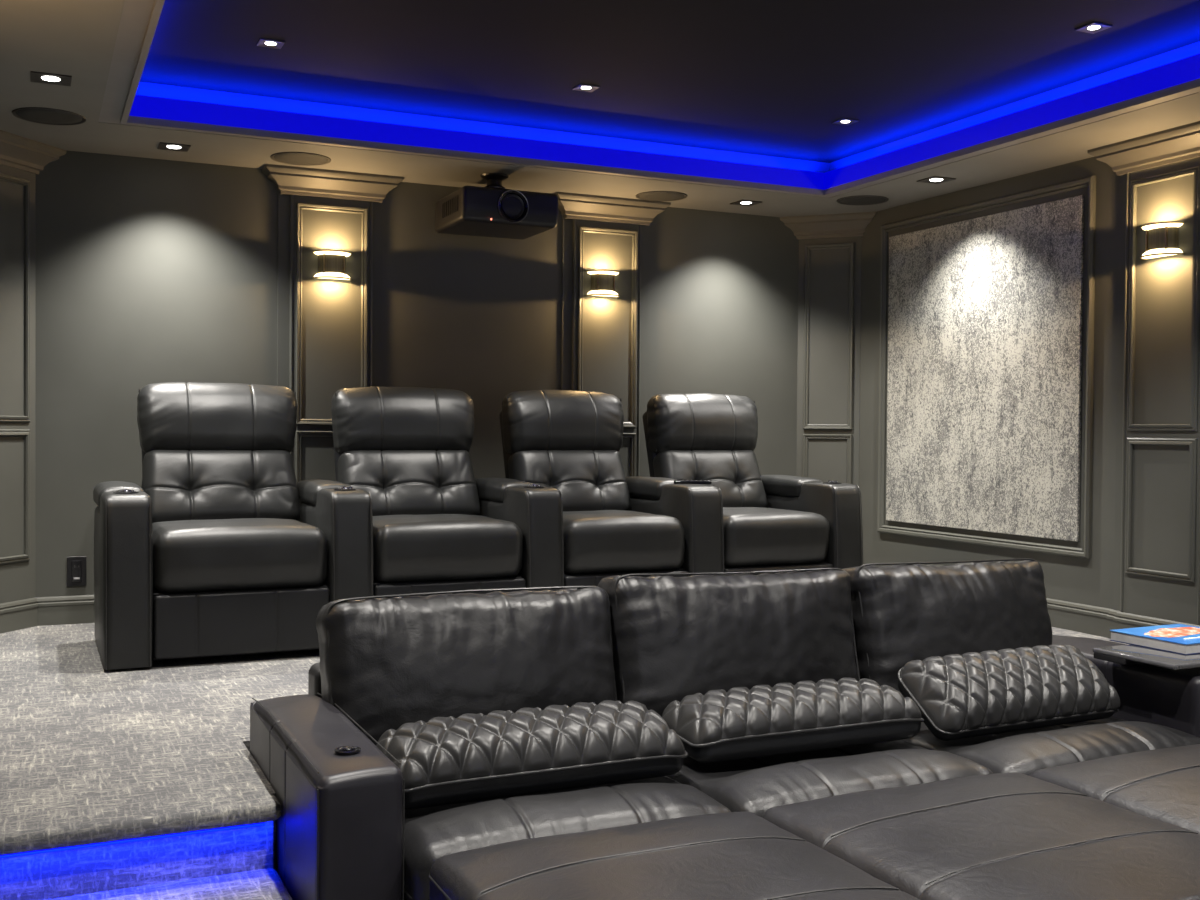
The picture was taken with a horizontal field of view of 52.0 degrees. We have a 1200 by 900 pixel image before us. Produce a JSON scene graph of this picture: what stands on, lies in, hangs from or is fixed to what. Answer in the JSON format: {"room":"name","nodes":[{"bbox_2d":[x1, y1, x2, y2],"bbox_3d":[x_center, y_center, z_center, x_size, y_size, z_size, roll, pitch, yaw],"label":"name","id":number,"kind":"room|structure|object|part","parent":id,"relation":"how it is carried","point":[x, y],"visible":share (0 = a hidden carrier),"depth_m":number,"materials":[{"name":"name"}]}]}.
{"room":"home theater","nodes":[
{"label":"home theater","id":0,"kind":"room"},
{"bbox_2d":[44,868,268,899],"bbox_3d":[-1.051,1.151,2.623,0.731,0.315,0.330,0,1,-25],"label":"step","id":1,"kind":"structure","parent":0,"point":[266,868],"depth_m":2.81,"materials":[{"name":"carpet"}]},
{"bbox_2d":[47,868,291,899],"bbox_3d":[-1.043,1.011,2.602,0.768,0.047,0.350,0,1,-25],"label":"floor","id":2,"kind":"structure","parent":0,"point":[264,884],"depth_m":2.76,"materials":[{"name":"carpet"}]},
{"bbox_2d":[241,738,249,751],"bbox_3d":[0.653,1.055,4.228,3.709,0.479,0.030,0,1,-25],"label":"floor","id":3,"kind":"structure","parent":0,"point":[246,741],"depth_m":3.45,"materials":[{"name":"carpet"}]},
{"bbox_2d":[35,150,798,596],"bbox_3d":[-0.688,-0.240,6.261,4.640,2.980,0.100,0,1,-25],"label":"wall","id":4,"kind":"structure","parent":0,"point":[148,270],"depth_m":5.77,"materials":[{"name":"paint"}]},
{"bbox_2d":[0,130,65,633],"bbox_3d":[-2.486,-0.271,5.202,0.112,2.090,0.535,1,1,17],"label":"trim","id":5,"kind":"structure","parent":4,"relation":"attached to","point":[21,158],"depth_m":5.27,"materials":[{"name":"paint"}]},
{"bbox_3d":[-2.510,-0.642,5.204,0.016,1.048,0.273,1,1,17],"label":"panel moulding","id":6,"kind":"part","parent":5,"relation":"part of","materials":[{"name":"paint"}]},
{"bbox_3d":[-2.516,0.197,5.218,0.016,0.571,0.273,1,1,17],"label":"panel moulding","id":7,"kind":"part","parent":5,"relation":"part of","materials":[{"name":"paint"}]},
{"bbox_3d":[-2.528,0.711,5.229,0.040,0.124,0.391,1,1,17],"label":"moulding","id":8,"kind":"part","parent":5,"relation":"part of","materials":[{"name":"paint"}]},
{"bbox_3d":[-2.478,-1.259,5.186,0.112,0.115,0.535,1,1,17],"label":"crown moulding","id":9,"kind":"part","parent":5,"relation":"part of","materials":[{"name":"paint"}]},
{"bbox_2d":[37,595,93,625],"bbox_3d":[-0.675,0.709,6.220,3.950,0.124,0.020,0,1,-25],"label":"baseboard","id":10,"kind":"structure","parent":4,"relation":"attached to","point":[78,609],"depth_m":5.43,"materials":[{"name":"paint"}]},
{"bbox_2d":[67,556,85,586],"bbox_3d":[-2.323,0.539,5.460,0.080,0.132,0.012,0,1,-25],"label":"wall outlet","id":11,"kind":"object","parent":4,"relation":"attached to","point":[76,566],"visible":1,"depth_m":5.46,"materials":[{"name":"black plastic"}]},
{"bbox_2d":[72,560,81,581],"bbox_3d":[-2.322,0.539,5.458,0.040,0.096,0.004,0,1,-25],"label":"socket","id":12,"kind":"object","parent":11,"relation":"attached to","point":[76,564],"depth_m":5.46,"materials":[{"name":"black plastic"}]},
{"bbox_2d":[312,250,351,280],"bbox_3d":[-1.264,-0.879,5.845,0.186,0.132,0.090,0,1,-25],"label":"wall sconce","id":13,"kind":"object","parent":4,"relation":"attached to","point":[331,263],"visible":1,"depth_m":5.83,"materials":[{"name":"brown metal"}]},
{"bbox_2d":[314,272,349,279],"bbox_3d":[-1.265,-0.836,5.847,0.176,0.036,0.085,0,1,-25],"label":"diffuser","id":14,"kind":"object","parent":13,"relation":"attached to","point":[326,275],"depth_m":5.82,"materials":[{"name":"white glass"}]},
{"bbox_2d":[314,251,350,256],"bbox_3d":[-1.264,-0.930,5.846,0.176,0.020,0.085,0,1,-25],"label":"diffuser","id":15,"kind":"object","parent":13,"relation":"attached to","point":[320,253],"depth_m":5.83,"materials":[{"name":"white glass"}]},
{"bbox_2d":[262,164,403,501],"bbox_3d":[-1.274,-0.273,5.867,0.648,2.090,0.122,0,1,-25],"label":"column","id":16,"kind":"structure","parent":4,"relation":"attached to","point":[329,331],"depth_m":5.87,"materials":[{"name":"paint"}]},
{"bbox_3d":[-1.288,0.195,5.896,0.340,0.571,0.016,0,1,-25],"label":"panel moulding","id":17,"kind":"part","parent":16,"relation":"part of","materials":[{"name":"paint"}]},
{"bbox_3d":[-1.281,-0.643,5.882,0.340,1.048,0.016,0,1,-25],"label":"panel moulding","id":18,"kind":"part","parent":16,"relation":"part of","materials":[{"name":"paint"}]},
{"bbox_3d":[-1.267,-1.260,5.851,0.648,0.115,0.122,0,1,-25],"label":"crown moulding","id":19,"kind":"part","parent":16,"relation":"part of","materials":[{"name":"paint"}]},
{"bbox_2d":[586,270,619,297],"bbox_3d":[0.030,-0.872,6.442,0.186,0.132,0.090,0,1,-25],"label":"wall sconce","id":20,"kind":"object","parent":4,"relation":"attached to","point":[602,281],"visible":1,"depth_m":6.43,"materials":[{"name":"brown metal"}]},
{"bbox_2d":[587,271,617,274],"bbox_3d":[0.029,-0.923,6.443,0.176,0.020,0.085,0,1,-25],"label":"diffuser","id":21,"kind":"object","parent":20,"relation":"attached to","point":[590,272],"depth_m":6.42,"materials":[{"name":"white glass"}]},
{"bbox_2d":[587,290,617,296],"bbox_3d":[0.029,-0.829,6.445,0.176,0.036,0.085,0,1,-25],"label":"diffuser","id":22,"kind":"object","parent":20,"relation":"attached to","point":[611,293],"depth_m":6.42,"materials":[{"name":"white glass"}]},
{"bbox_2d":[554,192,670,476],"bbox_3d":[0.049,-0.273,6.478,0.648,2.090,0.122,0,1,-25],"label":"column","id":23,"kind":"structure","parent":4,"relation":"attached to","point":[604,339],"depth_m":6.50,"materials":[{"name":"paint"}]},
{"bbox_3d":[0.042,-0.644,6.493,0.340,1.048,0.016,0,1,-25],"label":"panel moulding","id":24,"kind":"part","parent":23,"relation":"part of","materials":[{"name":"paint"}]},
{"bbox_3d":[0.056,-1.260,6.462,0.648,0.115,0.122,0,1,-25],"label":"crown moulding","id":25,"kind":"part","parent":23,"relation":"part of","materials":[{"name":"paint"}]},
{"bbox_3d":[0.035,0.195,6.507,0.340,0.571,0.016,0,1,-25],"label":"panel moulding","id":26,"kind":"part","parent":23,"relation":"part of","materials":[{"name":"paint"}]},
{"bbox_2d":[0,623,1129,899],"bbox_3d":[-0.053,1.037,4.862,4.460,0.482,3.019,0,1,-25],"label":"floor","id":27,"kind":"structure","parent":0,"point":[76,733],"depth_m":3.19,"materials":[{"name":"carpet"}]},
{"bbox_2d":[0,822,264,858],"bbox_3d":[-1.110,0.876,2.744,0.706,0.012,0.010,0,1,-25],"label":"led strip","id":28,"kind":"object","parent":27,"relation":"attached to","point":[32,852],"visible":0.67,"depth_m":2.76,"materials":[{"name":"blue plastic"}]},
{"bbox_2d":[93,382,329,669],"bbox_3d":[-1.581,0.246,4.938,0.816,1.054,0.909,0,1,-25],"label":"recliner","id":29,"kind":"object","parent":27,"relation":"on","point":[212,555],"visible":1,"depth_m":4.65,"materials":[{"name":"leather"}]},
{"bbox_3d":[-1.845,0.464,4.743,0.168,0.620,0.760,0,1,-25],"label":"arm","id":30,"kind":"part","parent":29,"relation":"part of","materials":[{"name":"leather"}]},
{"bbox_3d":[-1.591,0.167,5.163,0.634,0.350,0.259,0,1,-25],"label":"lumbar backrest","id":31,"kind":"part","parent":29,"relation":"part of","materials":[{"name":"leather"}]},
{"bbox_2d":[152,518,327,593],"bbox_3d":[-1.449,0.403,4.855,0.639,0.248,0.637,0,1,-25],"label":"seat cushion","id":32,"kind":"object","parent":29,"relation":"on","point":[190,555],"depth_m":4.59,"materials":[{"name":"leather"}]},
{"bbox_2d":[297,387,525,601],"bbox_3d":[-0.847,0.246,5.277,0.810,1.054,0.909,0,1,-25],"label":"recliner","id":33,"kind":"object","parent":27,"relation":"on","point":[400,514],"visible":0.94,"depth_m":5.20,"materials":[{"name":"leather"}]},
{"bbox_3d":[-1.107,0.464,5.083,0.168,0.620,0.760,0,1,-25],"label":"arm","id":34,"kind":"part","parent":33,"relation":"part of","materials":[{"name":"leather"}]},
{"bbox_3d":[-0.857,0.167,5.502,0.628,0.350,0.259,0,1,-25],"label":"lumbar backrest","id":35,"kind":"part","parent":33,"relation":"part of","materials":[{"name":"leather"}]},
{"bbox_2d":[373,514,522,583],"bbox_3d":[-0.714,0.403,5.194,0.633,0.248,0.638,0,1,-25],"label":"seat cushion","id":36,"kind":"object","parent":33,"relation":"on","point":[408,548],"depth_m":4.92,"materials":[{"name":"leather"}]},
{"bbox_2d":[475,390,688,590],"bbox_3d":[-0.134,0.245,5.606,0.769,1.055,0.909,0,1,-25],"label":"recliner","id":37,"kind":"object","parent":27,"relation":"on","point":[564,485],"visible":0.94,"depth_m":5.50,"materials":[{"name":"leather"}]},
{"bbox_3d":[-0.376,0.464,5.421,0.168,0.620,0.760,0,1,-25],"label":"arm","id":38,"kind":"part","parent":37,"relation":"part of","materials":[{"name":"leather"}]},
{"bbox_3d":[-0.144,0.167,5.831,0.586,0.350,0.259,0,1,-25],"label":"lumbar backrest","id":39,"kind":"part","parent":37,"relation":"part of","materials":[{"name":"leather"}]},
{"bbox_2d":[563,510,684,574],"bbox_3d":[-0.002,0.403,5.524,0.591,0.248,0.639,0,1,-25],"label":"seat cushion","id":40,"kind":"object","parent":37,"relation":"on","point":[595,542],"depth_m":5.24,"materials":[{"name":"leather"}]},
{"bbox_2d":[626,393,862,575],"bbox_3d":[0.634,0.245,5.960,0.932,1.055,0.909,0,1,-25],"label":"recliner","id":41,"kind":"object","parent":27,"relation":"on","point":[745,520],"visible":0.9,"depth_m":5.76,"materials":[{"name":"leather"}]},
{"bbox_3d":[0.321,0.464,5.743,0.174,0.620,0.760,0,1,-25],"label":"arm","id":42,"kind":"part","parent":41,"relation":"part of","materials":[{"name":"leather"}]},
{"bbox_2d":[674,480,711,483],"bbox_3d":[0.420,0.145,5.567,0.170,0.018,0.044,1,1,7],"label":"remote control","id":43,"kind":"object","parent":41,"relation":"on","point":[675,481],"visible":1,"depth_m":5.55,"materials":[{"name":"grey plastic"}]},
{"bbox_3d":[0.552,0.167,6.152,0.577,0.350,0.259,0,1,-25],"label":"lumbar backrest","id":44,"kind":"part","parent":41,"relation":"part of","materials":[{"name":"leather"}]},
{"bbox_2d":[723,507,829,567],"bbox_3d":[0.693,0.402,5.844,0.582,0.249,0.638,0,1,-25],"label":"seat cushion","id":45,"kind":"object","parent":41,"relation":"on","point":[753,537],"depth_m":5.57,"materials":[{"name":"leather"}]},
{"bbox_3d":[1.008,0.464,6.060,0.163,0.620,0.760,0,1,-25],"label":"arm","id":46,"kind":"part","parent":41,"relation":"part of","materials":[{"name":"leather"}]},
{"bbox_2d":[0,0,1199,216],"bbox_3d":[0.898,-1.341,2.825,4.440,0.180,7.426,0,1,-25],"label":"ceiling","id":47,"kind":"structure","parent":0,"point":[76,39],"depth_m":5.27,"materials":[{"name":"paint"}]},
{"bbox_2d":[12,107,85,124],"bbox_3d":[-2.156,-1.306,4.817,0.268,0.004,0.268,0,1,-25],"label":"ceiling speaker","id":48,"kind":"object","parent":47,"relation":"attached to","point":[50,116],"visible":1,"depth_m":4.81},
{"bbox_2d":[30,71,71,85],"bbox_3d":[-1.915,-1.294,4.289,0.130,0.004,0.130,0,1,-25],"label":"recessed light","id":49,"kind":"object","parent":47,"relation":"in","point":[37,77],"visible":1,"depth_m":4.28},
{"bbox_2d":[157,142,190,151],"bbox_3d":[-1.844,-1.311,5.324,0.125,0.004,0.125,0,1,-25],"label":"recessed light","id":50,"kind":"object","parent":47,"relation":"in","point":[163,146],"visible":1,"depth_m":5.32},
{"bbox_2d":[270,152,330,165],"bbox_3d":[-1.348,-1.312,5.542,0.268,0.004,0.268,0,1,-25],"label":"ceiling speaker","id":51,"kind":"object","parent":47,"relation":"attached to","point":[293,158],"visible":1,"depth_m":5.53},
{"bbox_2d":[435,173,557,239],"bbox_3d":[-0.497,-1.184,5.891,0.478,0.262,0.464,0,1,-25],"label":"projector","id":52,"kind":"object","parent":47,"relation":"attached to","point":[491,210],"visible":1,"depth_m":5.74,"materials":[{"name":"black plastic"}]},
{"bbox_2d":[442,196,457,218],"bbox_3d":[-0.705,-1.139,5.776,0.004,0.070,0.239,0,1,-25],"label":"vent","id":53,"kind":"object","parent":52,"relation":"attached to","point":[449,203],"depth_m":5.77,"materials":[{"name":"black plastic"}]},
{"bbox_2d":[98,0,1199,197],"bbox_3d":[0.855,-1.296,2.913,3.535,0.112,6.040,0,1,-25],"label":"trim","id":54,"kind":"structure","parent":47,"relation":"attached to","point":[139,18],"depth_m":5.00,"materials":[{"name":"grey paint"}]},
{"bbox_2d":[129,95,823,189],"bbox_3d":[-0.364,-1.364,5.552,3.311,0.084,0.006,0,1,-25],"label":"led strip","id":55,"kind":"object","parent":54,"relation":"attached to","point":[142,106],"visible":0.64,"depth_m":5.43,"materials":[{"name":"blue plastic"}]},
{"bbox_2d":[824,53,1199,189],"bbox_3d":[2.358,-1.310,3.604,0.006,0.084,5.814,0,1,-25],"label":"led strip","id":56,"kind":"object","parent":54,"relation":"attached to","point":[1187,69],"visible":1,"depth_m":4.95,"materials":[{"name":"blue plastic"}]},
{"bbox_2d":[636,191,686,200],"bbox_3d":[0.318,-1.312,6.361,0.268,0.004,0.268,0,1,-25],"label":"ceiling speaker","id":57,"kind":"object","parent":47,"relation":"attached to","point":[651,195],"visible":1,"depth_m":6.35},
{"bbox_2d":[136,41,1199,172],"bbox_3d":[0.855,-1.353,2.912,3.515,0.159,6.020,0,1,-25],"label":"trim","id":58,"kind":"structure","parent":47,"relation":"attached to","point":[144,88],"depth_m":5.44,"materials":[{"name":"paint"}]},
{"bbox_2d":[730,200,761,205],"bbox_3d":[0.775,-1.311,6.528,0.125,0.004,0.125,0,1,-25],"label":"recessed light","id":59,"kind":"object","parent":47,"relation":"in","point":[740,202],"visible":1,"depth_m":6.52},
{"bbox_2d":[837,195,888,204],"bbox_3d":[1.373,-1.305,6.436,0.268,0.004,0.268,0,1,-25],"label":"ceiling speaker","id":60,"kind":"object","parent":47,"relation":"attached to","point":[860,199],"visible":1,"depth_m":6.42},
{"bbox_2d":[917,176,955,183],"bbox_3d":[1.612,-1.294,5.896,0.130,0.004,0.130,0,1,-25],"label":"recessed light","id":61,"kind":"object","parent":47,"relation":"in","point":[934,179],"visible":1,"depth_m":5.89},
{"bbox_2d":[140,0,1199,162],"bbox_3d":[0.899,-1.481,2.823,4.640,0.100,7.626,0,1,-25],"label":"ceiling","id":62,"kind":"structure","parent":0,"point":[759,77],"depth_m":4.59,"materials":[{"name":"paint"}]},
{"bbox_2d":[257,38,284,48],"bbox_3d":[-1.192,-1.471,4.454,0.085,0.004,0.085,0,1,-25],"label":"recessed light","id":63,"kind":"object","parent":62,"relation":"in","point":[269,43],"visible":1,"depth_m":4.45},
{"bbox_2d":[572,84,599,91],"bbox_3d":[-0.057,-1.472,5.000,0.085,0.004,0.085,0,1,-25],"label":"recessed light","id":64,"kind":"object","parent":62,"relation":"in","point":[581,87],"visible":1,"depth_m":5.00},
{"bbox_2d":[832,118,858,124],"bbox_3d":[1.100,-1.471,5.513,0.085,0.004,0.085,0,1,-25],"label":"recessed light","id":65,"kind":"object","parent":62,"relation":"in","point":[844,121],"visible":1,"depth_m":5.51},
{"bbox_2d":[1075,22,1112,33],"bbox_3d":[1.690,-1.445,4.210,0.085,0.004,0.085,0,1,-25],"label":"recessed light","id":66,"kind":"object","parent":62,"relation":"in","point":[1094,27],"visible":1,"depth_m":4.21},
{"bbox_2d":[859,157,1119,608],"bbox_3d":[2.950,-0.171,3.797,0.100,2.980,7.426,0,1,-25],"label":"wall","id":67,"kind":"structure","parent":0,"point":[1086,581],"depth_m":5.62,"materials":[{"name":"paint"}]},
{"bbox_2d":[780,212,875,488],"bbox_3d":[1.279,-0.271,6.940,0.542,2.090,0.112,1,1,23],"label":"trim","id":68,"kind":"structure","parent":67,"relation":"attached to","point":[830,245],"depth_m":6.96,"materials":[{"name":"paint"}]},
{"bbox_3d":[1.286,0.197,6.974,0.280,0.571,0.016,1,1,23],"label":"panel moulding","id":69,"kind":"part","parent":68,"relation":"part of","materials":[{"name":"paint"}]},
{"bbox_3d":[1.287,-1.259,6.924,0.542,0.115,0.112,1,1,23],"label":"crown moulding","id":70,"kind":"part","parent":68,"relation":"part of","materials":[{"name":"paint"}]},
{"bbox_3d":[1.293,-0.642,6.960,0.280,1.048,0.016,1,1,23],"label":"panel moulding","id":71,"kind":"part","parent":68,"relation":"part of","materials":[{"name":"paint"}]},
{"bbox_2d":[886,195,1083,541],"bbox_3d":[1.845,-0.372,6.054,0.014,1.534,1.347,0,1,-25],"label":"wall panel","id":72,"kind":"object","parent":67,"relation":"attached to","point":[985,312],"visible":1,"depth_m":5.95,"materials":[{"name":"fabric"}]},
{"bbox_2d":[877,175,1095,558],"bbox_3d":[1.840,-0.375,6.053,0.024,1.675,1.480,0,1,-25],"label":"trim","id":73,"kind":"structure","parent":67,"relation":"attached to","point":[1089,182],"depth_m":5.74,"materials":[{"name":"paint"}]},
{"bbox_2d":[1046,598,1112,637],"bbox_3d":[2.211,0.747,5.253,0.020,0.124,3.655,0,1,-25],"label":"baseboard","id":74,"kind":"structure","parent":67,"relation":"attached to","point":[1088,619],"depth_m":5.44,"materials":[{"name":"paint"}]},
{"bbox_2d":[1088,121,1199,638],"bbox_3d":[2.268,-0.231,5.009,0.122,2.090,0.648,0,1,-25],"label":"column","id":75,"kind":"structure","parent":67,"relation":"attached to","point":[1157,540],"depth_m":5.05,"materials":[{"name":"paint"}]},
{"bbox_3d":[2.276,-1.219,4.992,0.122,0.115,0.648,0,1,-25],"label":"crown moulding","id":76,"kind":"part","parent":75,"relation":"part of","materials":[{"name":"paint"}]},
{"bbox_3d":[2.293,0.751,5.040,0.050,0.124,0.540,0,1,-25],"label":"moulding","id":77,"kind":"part","parent":75,"relation":"part of","materials":[{"name":"paint"}]},
{"bbox_3d":[2.285,0.237,5.026,0.016,0.571,0.340,0,1,-25],"label":"panel moulding","id":78,"kind":"part","parent":75,"relation":"part of","materials":[{"name":"paint"}]},
{"bbox_3d":[2.292,-0.601,5.012,0.016,1.048,0.340,0,1,-25],"label":"panel moulding","id":79,"kind":"part","parent":75,"relation":"part of","materials":[{"name":"paint"}]},
{"bbox_2d":[1140,221,1183,259],"bbox_3d":[2.260,-0.851,4.992,0.090,0.132,0.186,0,1,-25],"label":"wall sconce","id":80,"kind":"object","parent":67,"relation":"attached to","point":[1161,238],"visible":1,"depth_m":4.96,"materials":[{"name":"brown metal"}]},
{"bbox_2d":[1142,223,1182,229],"bbox_3d":[2.263,-0.901,4.993,0.085,0.020,0.176,0,1,-25],"label":"diffuser","id":81,"kind":"object","parent":80,"relation":"attached to","point":[1151,226],"depth_m":4.95,"materials":[{"name":"white glass"}]},
{"bbox_2d":[1142,248,1182,258],"bbox_3d":[2.262,-0.807,4.994,0.085,0.036,0.176,0,1,-25],"label":"diffuser","id":82,"kind":"object","parent":80,"relation":"attached to","point":[1149,253],"depth_m":4.96,"materials":[{"name":"white glass"}]},
{"bbox_3d":[0.877,1.369,2.871,4.640,0.100,7.626,0,1,-25],"label":"floor","id":83,"kind":"structure","parent":0,"visible":0},
{"bbox_2d":[429,811,919,899],"bbox_3d":[0.255,1.064,2.140,0.792,0.524,1.237,0,1,-25],"label":"leather ottoman","id":84,"kind":"object","parent":83,"relation":"on","point":[745,855],"visible":1,"depth_m":2.39,"materials":[{"name":"black leather"}]},
{"bbox_2d":[250,558,1199,899],"bbox_3d":[0.553,0.837,3.556,2.923,0.936,1.079,0,1,-25],"label":"leather sofa","id":85,"kind":"object","parent":83,"relation":"on","point":[345,830],"visible":0.62,"depth_m":3.36,"materials":[{"name":"black leather"}]},
{"bbox_3d":[0.324,0.934,3.975,2.500,0.660,0.130,0,1,-25],"label":"frame","id":86,"kind":"part","parent":85,"relation":"part of","materials":[{"name":"leather"}]},
{"bbox_3d":[-0.686,0.974,2.986,0.196,0.622,0.892,0,1,-25],"label":"arm","id":87,"kind":"part","parent":85,"relation":"part of","materials":[{"name":"leather"}]},
{"bbox_2d":[316,586,615,744],"bbox_3d":[-0.358,0.625,3.436,0.841,0.458,0.304,0,1,-25],"label":"cushion","id":88,"kind":"object","parent":85,"relation":"on","point":[387,662],"depth_m":3.31,"materials":[{"name":"leather"}]},
{"bbox_2d":[376,700,687,809],"bbox_3d":[-0.162,0.730,3.010,0.771,0.179,0.246,0,1,-26],"label":"lumbar pillow","id":89,"kind":"object","parent":85,"relation":"on","point":[469,757],"visible":0.94,"depth_m":2.92,"materials":[{"name":"leather"}]},
{"bbox_2d":[402,776,730,899],"bbox_3d":[-0.174,0.889,3.045,0.789,0.191,0.752,0,1,-25],"label":"seat cushion","id":90,"kind":"object","parent":85,"relation":"on","point":[429,834],"depth_m":2.75,"materials":[{"name":"leather"}]},
{"bbox_2d":[598,569,857,716],"bbox_3d":[0.409,0.611,3.785,0.850,0.483,0.312,0,1,-25],"label":"cushion","id":91,"kind":"object","parent":85,"relation":"on","point":[671,638],"depth_m":3.64,"materials":[{"name":"leather"}]},
{"bbox_2d":[662,677,923,762],"bbox_3d":[0.536,0.734,3.407,0.748,0.163,0.257,0,1,-25],"label":"lumbar pillow","id":92,"kind":"object","parent":85,"relation":"on","point":[739,723],"visible":0.97,"depth_m":3.30,"materials":[{"name":"leather"}]},
{"bbox_2d":[667,740,992,816],"bbox_3d":[0.547,0.889,3.377,0.798,0.192,0.752,0,1,-25],"label":"seat cushion","id":93,"kind":"object","parent":85,"relation":"on","point":[754,785],"depth_m":3.12,"materials":[{"name":"leather"}]},
{"bbox_2d":[842,560,1051,697],"bbox_3d":[1.171,0.616,4.136,0.802,0.479,0.323,0,1,-25],"label":"cushion","id":94,"kind":"object","parent":85,"relation":"on","point":[905,612],"depth_m":3.99,"materials":[{"name":"leather"}]},
{"bbox_2d":[897,644,1119,740],"bbox_3d":[1.238,0.716,3.693,0.728,0.219,0.247,0,1,-27],"label":"lumbar pillow","id":95,"kind":"object","parent":85,"relation":"on","point":[971,694],"visible":1,"depth_m":3.59,"materials":[{"name":"leather"}]},
{"bbox_2d":[903,717,1199,775],"bbox_3d":[1.275,0.889,3.714,0.804,0.191,0.751,0,1,-25],"label":"seat cushion","id":96,"kind":"object","parent":85,"relation":"on","point":[1027,751],"depth_m":3.45,"materials":[{"name":"leather"}]},
{"bbox_3d":[1.724,0.974,4.099,0.342,0.621,0.892,0,1,-25],"label":"arm","id":97,"kind":"part","parent":85,"relation":"part of","materials":[{"name":"leather"}]},
{"bbox_2d":[1093,644,1199,669],"bbox_3d":[1.819,0.646,3.831,0.445,0.040,0.314,0,1,-25],"label":"tray table","id":98,"kind":"object","parent":85,"relation":"on","point":[1121,654],"visible":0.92,"depth_m":3.77,"materials":[{"name":"glass"}]},
{"bbox_2d":[1110,624,1199,654],"bbox_3d":[1.873,0.605,3.956,0.336,0.038,0.294,0,1,-25],"label":"hardcover book","id":99,"kind":"object","parent":98,"relation":"on","point":[1182,639],"visible":1,"depth_m":3.91,"materials":[{"name":"blue paper"}]},
{"bbox_2d":[1144,627,1199,636],"bbox_3d":[1.861,0.589,3.977,0.287,0.001,0.141,0,1,-25],"label":"picture","id":100,"kind":"object","parent":99,"relation":"on","point":[1181,631],"depth_m":3.97},
{"bbox_2d":[762,772,1199,899],"bbox_3d":[0.981,1.065,2.475,0.805,0.524,1.237,0,1,-25],"label":"leather ottoman","id":101,"kind":"object","parent":83,"relation":"on","point":[1013,835],"visible":0.91,"depth_m":2.56,"materials":[{"name":"black leather"}]},
{"bbox_2d":[1029,744,1199,833],"bbox_3d":[1.715,1.065,2.814,0.811,0.523,1.237,0,1,-25],"label":"leather ottoman","id":102,"kind":"object","parent":83,"relation":"on","point":[1163,784],"visible":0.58,"depth_m":3.03,"materials":[{"name":"black leather"}]}
]}

